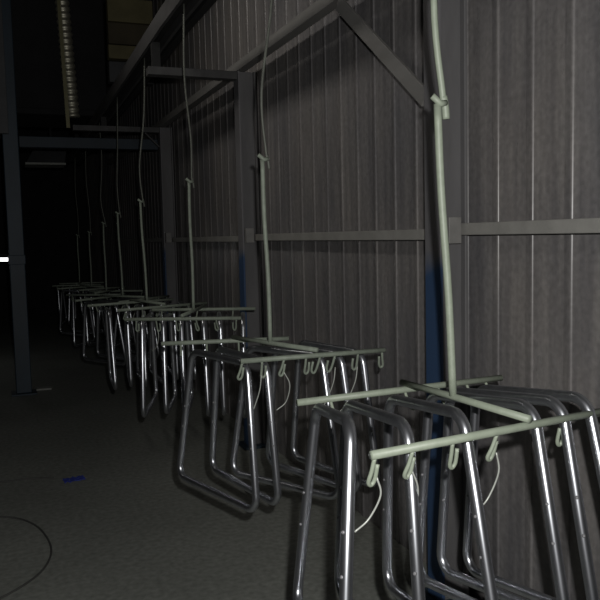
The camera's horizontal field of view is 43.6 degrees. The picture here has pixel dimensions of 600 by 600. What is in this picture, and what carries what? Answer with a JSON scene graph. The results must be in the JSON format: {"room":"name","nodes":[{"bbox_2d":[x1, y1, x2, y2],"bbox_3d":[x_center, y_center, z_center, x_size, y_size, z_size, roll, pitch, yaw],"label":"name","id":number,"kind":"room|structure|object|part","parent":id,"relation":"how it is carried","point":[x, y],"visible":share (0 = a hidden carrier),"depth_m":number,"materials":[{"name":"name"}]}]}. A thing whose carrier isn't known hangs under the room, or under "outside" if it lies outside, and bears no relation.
{"room":"factory floor","nodes":[
{"label":"factory floor","id":0,"kind":"room"},
{"bbox_2d":[0,127,89,315],"bbox_3d":[-5.499,-1.873,11.207,4.620,4.350,0.100,-3,5,-22],"label":"wall","id":1,"kind":"structure","parent":0,"point":[49,208],"depth_m":11.83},
{"bbox_2d":[71,288,95,333],"bbox_3d":[-2.067,0.103,7.126,0.424,0.420,0.022,4,9,42],"label":"frame","id":2,"kind":"object","parent":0,"point":[92,308],"visible":0.44,"depth_m":7.04,"materials":[{"name":"metal"}]},
{"bbox_2d":[74,211,168,316],"bbox_3d":[-1.240,-0.242,5.208,0.424,0.746,0.500,2,6,30],"label":"rack","id":3,"kind":"object","parent":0,"point":[116,212],"visible":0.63,"depth_m":5.20,"materials":[{"name":"metal"}]},
{"bbox_2d":[82,301,125,365],"bbox_3d":[-1.344,0.221,5.091,0.432,0.432,0.046,2,6,33],"label":"frame","id":4,"kind":"object","parent":3,"relation":"hanging from","point":[86,302],"visible":0.87,"depth_m":5.10,"materials":[{"name":"metal"}]},
{"bbox_2d":[96,299,135,361],"bbox_3d":[-1.281,0.208,5.185,0.424,0.427,0.060,2,6,34],"label":"frame","id":5,"kind":"object","parent":3,"relation":"hanging from","point":[102,300],"visible":0.51,"depth_m":5.20,"materials":[{"name":"metal"}]},
{"bbox_3d":[-1.247,-0.311,5.200,0.025,0.570,0.013,-3,5,-22],"label":"rod","id":6,"kind":"part","parent":3,"relation":"part of","materials":[{"name":"metal"}]},
{"bbox_2d":[105,299,148,360],"bbox_3d":[-1.205,0.206,5.253,0.437,0.436,0.032,2,6,30],"label":"frame","id":7,"kind":"object","parent":3,"relation":"hanging from","point":[142,304],"visible":0.26,"depth_m":5.17,"materials":[{"name":"metal"}]},
{"bbox_2d":[114,297,159,357],"bbox_3d":[-1.171,0.196,5.323,0.433,0.426,0.022,1,5,29],"label":"frame","id":8,"kind":"object","parent":3,"relation":"hanging from","point":[116,323],"visible":0.43,"depth_m":5.34,"materials":[{"name":"metal"}]},
{"bbox_2d":[123,296,162,353],"bbox_3d":[-1.130,0.182,5.441,0.424,0.420,0.041,2,6,31],"label":"frame","id":9,"kind":"object","parent":3,"relation":"hanging from","point":[132,351],"visible":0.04,"depth_m":5.48,"materials":[{"name":"metal"}]},
{"bbox_2d":[0,311,427,599],"bbox_3d":[-2.855,0.845,4.916,4.620,0.100,14.100,-3,5,-22],"label":"floor","id":10,"kind":"structure","parent":0,"point":[133,529],"depth_m":3.24,"materials":[{"name":"concrete"}]},
{"bbox_2d":[1,0,36,396],"bbox_3d":[-2.137,-1.158,5.535,0.180,3.750,0.180,-3,5,-22],"label":"post","id":11,"kind":"object","parent":10,"relation":"on","point":[16,257],"visible":1,"depth_m":5.54,"materials":[{"name":"grey metal"}]},
{"bbox_3d":[-2.094,0.704,5.696,0.180,0.012,0.180,-3,5,-22],"label":"plate","id":12,"kind":"part","parent":11,"relation":"part of","materials":[{"name":"blue paint"}]},
{"bbox_2d":[19,136,157,150],"bbox_3d":[-1.607,-1.198,5.749,1.025,0.080,0.070,-3,5,-22],"label":"cross beam","id":13,"kind":"structure","parent":11,"relation":"attached to","point":[24,141],"depth_m":5.70,"materials":[{"name":"grey metal"}]},
{"bbox_2d":[0,516,51,598],"bbox_3d":[-1.192,0.944,2.701,0.572,0.008,0.918,-3,5,-22],"label":"cord","id":14,"kind":"object","parent":10,"relation":"on","point":[25,520],"visible":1,"depth_m":2.73,"materials":[{"name":"black rubber"}]},
{"bbox_2d":[36,386,53,390],"bbox_3d":[-1.987,0.687,5.845,0.119,0.012,0.098,-3,5,-13],"label":"paper scrap","id":15,"kind":"object","parent":10,"relation":"on","point":[43,387],"visible":1,"depth_m":5.81,"materials":[{"name":"white paper"}]},
{"bbox_2d":[62,475,84,482],"bbox_3d":[-1.087,0.862,3.607,0.098,0.010,0.070,-4,6,-27],"label":"scrap","id":16,"kind":"object","parent":10,"relation":"on","point":[78,478],"visible":1,"depth_m":3.60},
{"bbox_2d":[158,127,180,382],"bbox_3d":[-1.055,-0.348,5.968,0.132,2.012,0.155,-3,5,-22],"label":"steel column","id":17,"kind":"structure","parent":10,"relation":"on","point":[166,170],"depth_m":5.92,"materials":[{"name":"grey metal"}]},
{"bbox_2d":[72,117,159,147],"bbox_3d":[-1.406,-1.287,5.752,0.652,0.220,0.070,-3,5,-22],"label":"cross beam","id":18,"kind":"structure","parent":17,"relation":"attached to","point":[81,128],"depth_m":5.71,"materials":[{"name":"metal"}]},
{"bbox_3d":[-1.496,-1.357,5.710,0.040,0.068,0.040,-3,5,-22],"label":"stub post","id":19,"kind":"part","parent":18,"relation":"part of","materials":[{"name":"grey metal"}]},
{"bbox_3d":[-1.408,-1.309,5.750,0.648,0.040,0.070,-3,5,-22],"label":"arm","id":20,"kind":"part","parent":18,"relation":"part of","materials":[{"name":"metal"}]},
{"bbox_2d":[234,71,265,449],"bbox_3d":[-0.288,-0.199,4.051,0.132,2.012,0.155,-3,5,-22],"label":"steel column","id":21,"kind":"structure","parent":10,"relation":"on","point":[245,112],"depth_m":4.02,"materials":[{"name":"grey metal"}]},
{"bbox_2d":[146,42,236,81],"bbox_3d":[-0.557,-1.226,3.861,0.463,0.162,0.070,-3,5,-22],"label":"cross beam","id":22,"kind":"structure","parent":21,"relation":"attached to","point":[155,70],"depth_m":3.82,"materials":[{"name":"metal"}]},
{"bbox_3d":[-0.730,-1.236,3.791,0.040,0.122,0.040,-3,5,-22],"label":"stub post","id":23,"kind":"part","parent":22,"relation":"part of","materials":[{"name":"grey metal"}]},
{"bbox_3d":[-0.555,-1.165,3.867,0.463,0.040,0.070,-3,5,-22],"label":"arm","id":24,"kind":"part","parent":22,"relation":"part of","materials":[{"name":"metal"}]},
{"bbox_3d":[-0.265,0.797,4.137,0.132,0.012,0.155,-3,5,-22],"label":"plate","id":25,"kind":"part","parent":21,"relation":"part of","materials":[{"name":"blue paint"}]},
{"bbox_2d":[423,0,468,599],"bbox_3d":[0.427,-0.061,2.264,0.132,2.012,0.155,-3,5,-22],"label":"steel column","id":26,"kind":"structure","parent":10,"relation":"on","point":[452,14],"depth_m":2.24,"materials":[{"name":"grey metal"}]},
{"bbox_2d":[107,0,347,164],"bbox_3d":[-0.328,-1.229,3.985,0.050,0.047,10.200,-3,5,-22],"label":"beam","id":27,"kind":"structure","parent":26,"relation":"on","point":[319,9],"depth_m":3.63,"materials":[{"name":"grey metal"}]},
{"bbox_2d":[336,0,423,105],"bbox_3d":[0.271,-0.844,2.522,0.034,0.513,0.638,-3,5,-22],"label":"knee brace","id":28,"kind":"object","parent":26,"relation":"attached to","point":[397,67],"visible":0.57,"depth_m":2.47,"materials":[{"name":"grey metal"}]},
{"bbox_3d":[0.450,0.935,2.350,0.132,0.012,0.155,-3,5,-22],"label":"plate","id":29,"kind":"part","parent":26,"relation":"part of","materials":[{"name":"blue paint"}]},
{"bbox_2d":[84,0,599,599],"bbox_3d":[-0.800,-1.489,5.531,0.104,4.350,13.957,-3,5,-22],"label":"wall","id":30,"kind":"structure","parent":0,"point":[345,137],"depth_m":2.73,"materials":[{"name":"grey metal"}]},
{"bbox_2d":[107,44,135,61],"bbox_3d":[-1.432,-2.076,6.329,0.370,0.110,0.100,-3,5,-22],"label":"trim","id":31,"kind":"structure","parent":30,"relation":"attached to","point":[114,52],"depth_m":6.25,"materials":[{"name":"brown wood"}]},
{"bbox_2d":[106,22,148,45],"bbox_3d":[-1.428,-2.219,6.298,0.370,0.170,0.100,-3,5,-22],"label":"trim","id":32,"kind":"structure","parent":30,"relation":"attached to","point":[124,34],"depth_m":6.24,"materials":[{"name":"brown wood"}]},
{"bbox_2d":[106,0,152,24],"bbox_3d":[-1.425,-2.402,6.263,0.370,0.190,0.100,-3,5,-22],"label":"trim","id":33,"kind":"structure","parent":30,"relation":"attached to","point":[140,12],"depth_m":6.22,"materials":[{"name":"brown wood"}]},
{"bbox_2d":[107,61,153,85],"bbox_3d":[-1.436,-1.918,6.361,0.370,0.170,0.100,-3,5,-22],"label":"trim","id":34,"kind":"structure","parent":30,"relation":"attached to","point":[114,68],"depth_m":6.27,"materials":[{"name":"grey metal"}]},
{"bbox_2d":[172,236,237,241],"bbox_3d":[-0.629,-0.406,5.016,0.035,0.035,1.975,-3,5,-22],"label":"wall rail","id":35,"kind":"object","parent":30,"relation":"attached to","point":[213,238],"visible":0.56,"depth_m":4.87,"materials":[{"name":"grey metal"}]},
{"bbox_2d":[254,229,424,240],"bbox_3d":[0.111,-0.269,3.163,0.035,0.035,1.835,-3,5,-22],"label":"wall rail","id":36,"kind":"object","parent":30,"relation":"attached to","point":[413,234],"visible":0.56,"depth_m":2.91,"materials":[{"name":"grey metal"}]},
{"bbox_2d":[461,218,599,234],"bbox_3d":[1.096,-0.092,0.699,0.035,0.035,3.295,-3,5,-22],"label":"wall rail","id":37,"kind":"object","parent":30,"relation":"attached to","point":[579,225],"visible":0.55,"depth_m":1.90,"materials":[{"name":"grey metal"}]},
{"bbox_2d":[296,93,599,532],"bbox_3d":[0.277,-0.019,1.423,0.580,0.743,0.428,-3,5,-22],"label":"rack","id":38,"kind":"object","parent":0,"point":[528,423],"visible":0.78,"depth_m":1.43,"materials":[{"name":"metal"}]},
{"bbox_2d":[293,403,356,599],"bbox_3d":[0.046,0.412,1.316,0.070,0.458,0.430,-2,5,-9],"label":"frame","id":39,"kind":"object","parent":38,"relation":"hanging from","point":[347,422],"visible":1,"depth_m":1.22,"materials":[{"name":"metal"}]},
{"bbox_2d":[334,400,425,599],"bbox_3d":[0.141,0.411,1.368,0.037,0.445,0.423,-3,5,-16],"label":"frame","id":40,"kind":"object","parent":38,"relation":"hanging from","point":[406,433],"visible":0.64,"depth_m":1.23,"materials":[{"name":"metal"}]},
{"bbox_2d":[382,395,497,599],"bbox_3d":[0.252,0.410,1.404,0.023,0.456,0.435,-3,5,-19],"label":"frame","id":41,"kind":"object","parent":38,"relation":"hanging from","point":[469,455],"visible":0.95,"depth_m":1.33,"materials":[{"name":"metal"}]},
{"bbox_3d":[0.283,-0.092,1.458,0.044,0.568,0.016,-2,5,-12],"label":"rod","id":42,"kind":"part","parent":38,"relation":"part of","materials":[{"name":"grey metal"}]},
{"bbox_2d":[419,390,569,599],"bbox_3d":[0.360,0.401,1.447,0.042,0.451,0.431,-4,6,-29],"label":"frame","id":43,"kind":"object","parent":38,"relation":"hanging from","point":[551,523],"visible":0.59,"depth_m":1.33,"materials":[{"name":"metal"}]},
{"bbox_2d":[437,387,598,599],"bbox_3d":[0.415,0.394,1.476,0.034,0.448,0.423,-4,6,-30],"label":"frame","id":44,"kind":"object","parent":38,"relation":"hanging from","point":[586,559],"visible":0.79,"depth_m":1.39,"materials":[{"name":"metal"}]},
{"bbox_2d":[463,384,599,599],"bbox_3d":[0.480,0.396,1.492,0.034,0.457,0.435,-4,6,-30],"label":"frame","id":45,"kind":"object","parent":38,"relation":"hanging from","point":[592,424],"visible":0.68,"depth_m":1.53,"materials":[{"name":"metal"}]},
{"bbox_3d":[-2.957,-3.587,4.533,4.620,0.100,14.100,-3,5,-22],"label":"ceiling","id":46,"kind":"structure","parent":0,"visible":0},
{"bbox_2d":[0,0,8,133],"bbox_3d":[-2.441,-2.367,5.147,0.700,2.460,0.100,-3,5,-22],"label":"wall","id":47,"kind":"structure","parent":46,"relation":"attached to","point":[4,129],"depth_m":5.35,"materials":[{"name":"grey metal"}]},
{"bbox_2d":[0,254,8,260],"bbox_3d":[-2.991,-2.023,6.643,0.620,3.378,0.050,-3,5,-22],"label":"tube light","id":48,"kind":"object","parent":46,"relation":"hanging from","point":[3,257],"visible":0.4,"depth_m":6.86,"materials":[{"name":"white"}]},
{"bbox_2d":[24,128,66,167],"bbox_3d":[-2.582,-2.568,7.450,0.410,2.450,0.340,-3,5,-22],"label":"hood","id":49,"kind":"object","parent":46,"relation":"hanging from","point":[39,157],"visible":0.62,"depth_m":7.45,"materials":[{"name":"grey metal"}]},
{"bbox_2d":[11,0,106,127],"bbox_3d":[-2.261,-2.687,6.878,0.800,2.070,0.820,-3,5,-22],"label":"exhaust hood","id":50,"kind":"object","parent":46,"relation":"hanging from","point":[37,63],"visible":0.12,"depth_m":6.55,"materials":[{"name":"black metal"}]},
{"bbox_2d":[55,0,79,127],"bbox_3d":[-2.010,-2.601,6.389,0.171,2.253,0.126,-3,5,-22],"label":"flexible duct","id":51,"kind":"object","parent":46,"relation":"hanging from","point":[62,8],"visible":1,"depth_m":6.39,"materials":[{"name":"metal"}]},
{"bbox_2d":[68,0,216,164],"bbox_3d":[-0.691,-2.329,3.647,0.137,2.357,10.000,-3,5,-22],"label":"track","id":52,"kind":"object","parent":46,"relation":"hanging from","point":[166,28],"visible":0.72,"depth_m":4.10,"materials":[{"name":"metal"}]},
{"bbox_2d":[85,149,91,234],"bbox_3d":[-2.003,-1.046,7.089,0.034,0.869,0.014,-3,5,-22],"label":"wire","id":53,"kind":"object","parent":52,"relation":"hanging from","point":[85,149],"visible":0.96,"depth_m":7.08,"materials":[{"name":"grey metal"}]},
{"bbox_2d":[57,231,125,293],"bbox_3d":[-1.995,-0.360,7.143,0.424,0.600,0.500,4,7,44],"label":"rack","id":54,"kind":"object","parent":53,"relation":"hanging from","point":[80,286],"visible":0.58,"depth_m":7.13,"materials":[{"name":"metal"}]},
{"bbox_2d":[59,289,82,335],"bbox_3d":[-2.137,0.117,7.019,0.433,0.426,0.022,3,6,41],"label":"frame","id":55,"kind":"object","parent":54,"relation":"hanging from","point":[63,290],"visible":0.74,"depth_m":7.08,"materials":[{"name":"metal"}]},
{"bbox_3d":[-1.996,-0.386,7.141,0.017,0.510,0.013,-3,5,-22],"label":"rod","id":56,"kind":"part","parent":54,"relation":"part of","materials":[{"name":"metal"}]},
{"bbox_2d":[85,288,104,333],"bbox_3d":[-1.965,0.099,7.208,0.021,0.430,0.437,-8,8,-43],"label":"frame","id":57,"kind":"object","parent":54,"relation":"hanging from","point":[86,288],"visible":0.17,"depth_m":7.17,"materials":[{"name":"metal"}]},
{"bbox_2d":[90,287,109,330],"bbox_3d":[-1.931,0.091,7.272,0.036,0.436,0.432,-6,7,-43],"label":"frame","id":58,"kind":"object","parent":54,"relation":"hanging from","point":[94,287],"visible":0.24,"depth_m":7.30,"materials":[{"name":"metal"}]},
{"bbox_2d":[102,287,123,329],"bbox_3d":[-1.833,0.079,7.350,0.424,0.420,0.022,2,7,44],"label":"frame","id":59,"kind":"object","parent":54,"relation":"hanging from","point":[104,287],"visible":0.2,"depth_m":7.30,"materials":[{"name":"metal"}]},
{"bbox_2d":[99,123,106,226],"bbox_3d":[-1.608,-1.013,6.085,0.042,0.837,0.016,-2,5,-10],"label":"wire","id":60,"kind":"object","parent":52,"relation":"hanging from","point":[99,123],"visible":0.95,"depth_m":6.09,"materials":[{"name":"grey metal"}]},
{"bbox_2d":[66,222,144,301],"bbox_3d":[-1.596,-0.323,6.139,0.500,0.640,0.424,0,5,10],"label":"rack","id":61,"kind":"object","parent":60,"relation":"hanging from","point":[96,292],"visible":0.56,"depth_m":6.13,"materials":[{"name":"metal"}]},
{"bbox_2d":[72,293,95,346],"bbox_3d":[-1.801,0.159,6.213,0.049,0.434,0.432,-1,5,7],"label":"frame","id":62,"kind":"object","parent":61,"relation":"hanging from","point":[73,303],"visible":0.73,"depth_m":6.06,"materials":[{"name":"metal"}]},
{"bbox_2d":[84,293,105,345],"bbox_3d":[-1.694,0.156,6.191,0.054,0.429,0.424,-1,5,6],"label":"frame","id":63,"kind":"object","parent":61,"relation":"hanging from","point":[102,312],"visible":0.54,"depth_m":6.09,"materials":[{"name":"metal"}]},
{"bbox_3d":[-1.597,-0.349,6.137,0.017,0.550,0.013,-3,5,-22],"label":"rod","id":64,"kind":"part","parent":61,"relation":"part of","materials":[{"name":"metal"}]},
{"bbox_2d":[99,293,121,347],"bbox_3d":[-1.568,0.162,6.157,0.033,0.441,0.437,0,5,13],"label":"frame","id":65,"kind":"object","parent":61,"relation":"hanging from","point":[119,341],"visible":0.32,"depth_m":6.08,"materials":[{"name":"metal"}]},
{"bbox_2d":[109,292,133,346],"bbox_3d":[-1.474,0.156,6.152,0.058,0.428,0.433,-1,5,9],"label":"frame","id":66,"kind":"object","parent":61,"relation":"hanging from","point":[132,339],"visible":0.25,"depth_m":6.11,"materials":[{"name":"metal"}]},
{"bbox_2d":[126,292,148,346],"bbox_3d":[-1.343,0.150,6.155,0.061,0.420,0.424,0,5,10],"label":"frame","id":67,"kind":"object","parent":61,"relation":"hanging from","point":[135,293],"visible":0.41,"depth_m":6.15,"materials":[{"name":"metal"}]},
{"bbox_2d":[116,97,121,217],"bbox_3d":[-1.250,-0.976,5.149,0.035,0.818,0.015,-3,5,-22],"label":"wire","id":68,"kind":"object","parent":52,"relation":"hanging from","point":[117,97],"visible":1,"depth_m":5.15,"materials":[{"name":"grey metal"}]},
{"bbox_2d":[139,58,144,206],"bbox_3d":[-0.874,-0.928,4.170,0.060,0.815,0.014,-3,5,-22],"label":"wire","id":69,"kind":"object","parent":52,"relation":"hanging from","point":[144,58],"visible":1,"depth_m":4.17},
{"bbox_2d":[87,198,206,334],"bbox_3d":[-0.870,-0.201,4.226,0.540,0.736,0.424,-5,6,-37],"label":"rack","id":70,"kind":"object","parent":69,"relation":"hanging from","point":[132,301],"visible":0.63,"depth_m":4.21,"materials":[{"name":"metal"}]},
{"bbox_2d":[104,307,117,389],"bbox_3d":[-1.041,0.258,4.119,0.032,0.433,0.432,-3,5,-18],"label":"frame","id":71,"kind":"object","parent":70,"relation":"hanging from","point":[107,312],"visible":1,"depth_m":3.96,"materials":[{"name":"metal"}]},
{"bbox_2d":[123,305,132,386],"bbox_3d":[-0.964,0.246,4.197,0.023,0.420,0.424,-3,6,-15],"label":"frame","id":72,"kind":"object","parent":70,"relation":"hanging from","point":[129,371],"visible":0.83,"depth_m":4.02,"materials":[{"name":"metal"}]},
{"bbox_2d":[136,304,147,386],"bbox_3d":[-0.898,0.246,4.237,0.022,0.430,0.437,-2,5,-18],"label":"frame","id":73,"kind":"object","parent":70,"relation":"hanging from","point":[137,305],"visible":0.59,"depth_m":4.37,"materials":[{"name":"metal"}]},
{"bbox_3d":[-0.878,-0.270,4.217,0.028,0.560,0.013,-3,5,-22],"label":"rod","id":74,"kind":"part","parent":70,"relation":"part of","materials":[{"name":"grey metal"}]},
{"bbox_2d":[149,304,162,383],"bbox_3d":[-0.826,0.237,4.299,0.022,0.426,0.433,-2,6,-21],"label":"frame","id":75,"kind":"object","parent":70,"relation":"hanging from","point":[160,379],"visible":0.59,"depth_m":4.41,"materials":[{"name":"metal"}]},
{"bbox_2d":[163,301,179,379],"bbox_3d":[-0.756,0.226,4.374,0.023,0.420,0.424,-3,7,-19],"label":"frame","id":76,"kind":"object","parent":70,"relation":"hanging from","point":[166,302],"visible":0.4,"depth_m":4.20,"materials":[{"name":"metal"}]},
{"bbox_2d":[177,301,196,379],"bbox_3d":[-0.668,0.227,4.394,0.022,0.430,0.437,-5,6,-20],"label":"frame","id":77,"kind":"object","parent":70,"relation":"hanging from","point":[179,302],"visible":0.52,"depth_m":4.23,"materials":[{"name":"metal"}]},
{"bbox_2d":[183,4,194,187],"bbox_3d":[-0.490,-0.889,3.286,0.035,0.792,0.022,-3,5,-22],"label":"wire","id":78,"kind":"object","parent":52,"relation":"hanging from","point":[183,4],"visible":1,"depth_m":3.28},
{"bbox_2d":[124,178,255,350],"bbox_3d":[-0.483,-0.169,3.346,0.500,0.746,0.424,-1,5,5],"label":"rack","id":79,"kind":"object","parent":78,"relation":"hanging from","point":[200,308],"visible":1,"depth_m":3.31,"materials":[{"name":"metal"}]},
{"bbox_2d":[140,313,157,417],"bbox_3d":[-0.688,0.281,3.404,0.022,0.426,0.433,-1,6,-3],"label":"frame","id":80,"kind":"object","parent":79,"relation":"hanging from","point":[145,410],"visible":0.88,"depth_m":3.24,"materials":[{"name":"metal"}]},
{"bbox_2d":[161,313,176,413],"bbox_3d":[-0.595,0.277,3.403,0.027,0.431,0.424,-2,5,-4],"label":"frame","id":81,"kind":"object","parent":79,"relation":"hanging from","point":[167,407],"visible":0.83,"depth_m":3.24,"materials":[{"name":"metal"}]},
{"bbox_2d":[179,315,193,412],"bbox_3d":[-0.512,0.282,3.375,0.022,0.430,0.437,-3,4,-4],"label":"frame","id":82,"kind":"object","parent":79,"relation":"hanging from","point":[187,329],"visible":0.42,"depth_m":3.21,"materials":[{"name":"metal"}]},
{"bbox_3d":[-0.484,-0.238,3.341,0.017,0.570,0.013,-3,5,-22],"label":"rod","id":83,"kind":"part","parent":79,"relation":"part of","materials":[{"name":"grey metal"}]},
{"bbox_2d":[201,312,211,415],"bbox_3d":[-0.422,0.277,3.385,0.022,0.426,0.433,-3,5,-6],"label":"frame","id":84,"kind":"object","parent":79,"relation":"hanging from","point":[206,361],"visible":0.83,"depth_m":3.20,"materials":[{"name":"metal"}]},
{"bbox_2d":[217,312,226,415],"bbox_3d":[-0.355,0.273,3.377,0.022,0.420,0.424,-3,6,-7],"label":"frame","id":85,"kind":"object","parent":79,"relation":"hanging from","point":[222,383],"visible":0.73,"depth_m":3.19,"materials":[{"name":"metal"}]},
{"bbox_2d":[241,312,246,417],"bbox_3d":[-0.253,0.277,3.357,0.023,0.430,0.437,-1,4,-4],"label":"frame","id":86,"kind":"object","parent":79,"relation":"hanging from","point":[243,326],"visible":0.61,"depth_m":3.19,"materials":[{"name":"metal"}]},
{"bbox_2d":[260,0,272,168],"bbox_3d":[-0.092,-0.795,2.204,0.066,0.812,0.013,-3,5,-22],"label":"wire","id":87,"kind":"object","parent":52,"relation":"hanging from","point":[271,1],"visible":1,"depth_m":2.20,"materials":[{"name":"grey metal"}]},
{"bbox_2d":[161,153,385,410],"bbox_3d":[-0.104,-0.057,2.278,0.560,0.763,0.489,-3,5,-22],"label":"rack","id":88,"kind":"object","parent":87,"relation":"hanging from","point":[269,340],"visible":0.93,"depth_m":2.19,"materials":[{"name":"metal"}]},
{"bbox_2d":[177,349,259,512],"bbox_3d":[-0.247,0.369,2.216,0.045,0.427,0.433,-5,6,-39],"label":"frame","id":89,"kind":"object","parent":88,"relation":"hanging from","point":[221,495],"visible":0.97,"depth_m":2.16,"materials":[{"name":"metal"}]},
{"bbox_2d":[209,347,281,505],"bbox_3d":[-0.177,0.362,2.252,0.022,0.420,0.424,-5,6,-33],"label":"frame","id":90,"kind":"object","parent":88,"relation":"hanging from","point":[275,500],"visible":0.81,"depth_m":2.20,"materials":[{"name":"metal"}]},
{"bbox_3d":[-0.101,-0.144,2.249,0.023,0.547,0.013,-3,5,-22],"label":"rod","id":91,"kind":"part","parent":88,"relation":"part of","materials":[{"name":"grey metal"}]},
{"bbox_2d":[230,345,338,499],"bbox_3d":[-0.050,0.361,2.288,0.437,0.432,0.042,3,6,38],"label":"frame","id":92,"kind":"object","parent":88,"relation":"hanging from","point":[255,348],"visible":0.75,"depth_m":2.27,"materials":[{"name":"metal"}]},
{"bbox_2d":[266,342,361,492],"bbox_3d":[0.027,0.353,2.336,0.023,0.426,0.433,-7,8,-42],"label":"frame","id":93,"kind":"object","parent":88,"relation":"hanging from","point":[274,364],"visible":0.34,"depth_m":2.30,"materials":[{"name":"metal"}]},
{"bbox_2d":[290,340,379,486],"bbox_3d":[0.096,0.346,2.372,0.023,0.420,0.424,-7,8,-38],"label":"frame","id":94,"kind":"object","parent":88,"relation":"hanging from","point":[363,363],"visible":0.62,"depth_m":2.39,"materials":[{"name":"metal"}]},
{"bbox_2d":[430,0,449,119],"bbox_3d":[0.261,-0.742,1.404,0.043,0.794,0.019,-3,5,-22],"label":"wire","id":95,"kind":"object","parent":52,"relation":"hanging from","point":[433,3],"visible":0.94,"depth_m":1.42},
{"bbox_3d":[-2.405,-1.099,8.078,0.029,0.861,0.016,-3,5,-22],"label":"wire","id":96,"kind":"object","parent":52,"relation":"hanging from","visible":0},
{"bbox_2d":[52,234,104,290],"bbox_3d":[-2.400,-0.416,8.132,0.500,0.600,0.424,-2,5,-8],"label":"rack","id":97,"kind":"object","parent":96,"relation":"hanging from","point":[79,282],"visible":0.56,"depth_m":8.12,"materials":[{"name":"metal"}]},
{"bbox_2d":[57,284,66,324],"bbox_3d":[-2.592,0.048,8.172,0.035,0.436,0.432,-2,5,-9],"label":"frame","id":98,"kind":"object","parent":97,"relation":"hanging from","point":[58,293],"visible":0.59,"depth_m":8.21,"materials":[{"name":"metal"}]},
{"bbox_2d":[68,284,76,324],"bbox_3d":[-2.473,0.045,8.152,0.040,0.427,0.424,-2,5,-7],"label":"frame","id":99,"kind":"object","parent":97,"relation":"hanging from","point":[69,301],"visible":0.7,"depth_m":7.98,"materials":[{"name":"metal"}]},
{"bbox_3d":[-2.401,-0.443,8.130,0.017,0.510,0.013,-3,5,-22],"label":"rod","id":100,"kind":"part","parent":97,"relation":"part of","materials":[{"name":"metal"}]},
{"bbox_2d":[87,283,95,324],"bbox_3d":[-2.295,0.042,8.185,0.041,0.434,0.437,-2,5,-5],"label":"frame","id":101,"kind":"object","parent":97,"relation":"hanging from","point":[89,283],"visible":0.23,"depth_m":8.02,"materials":[{"name":"metal"}]}
]}

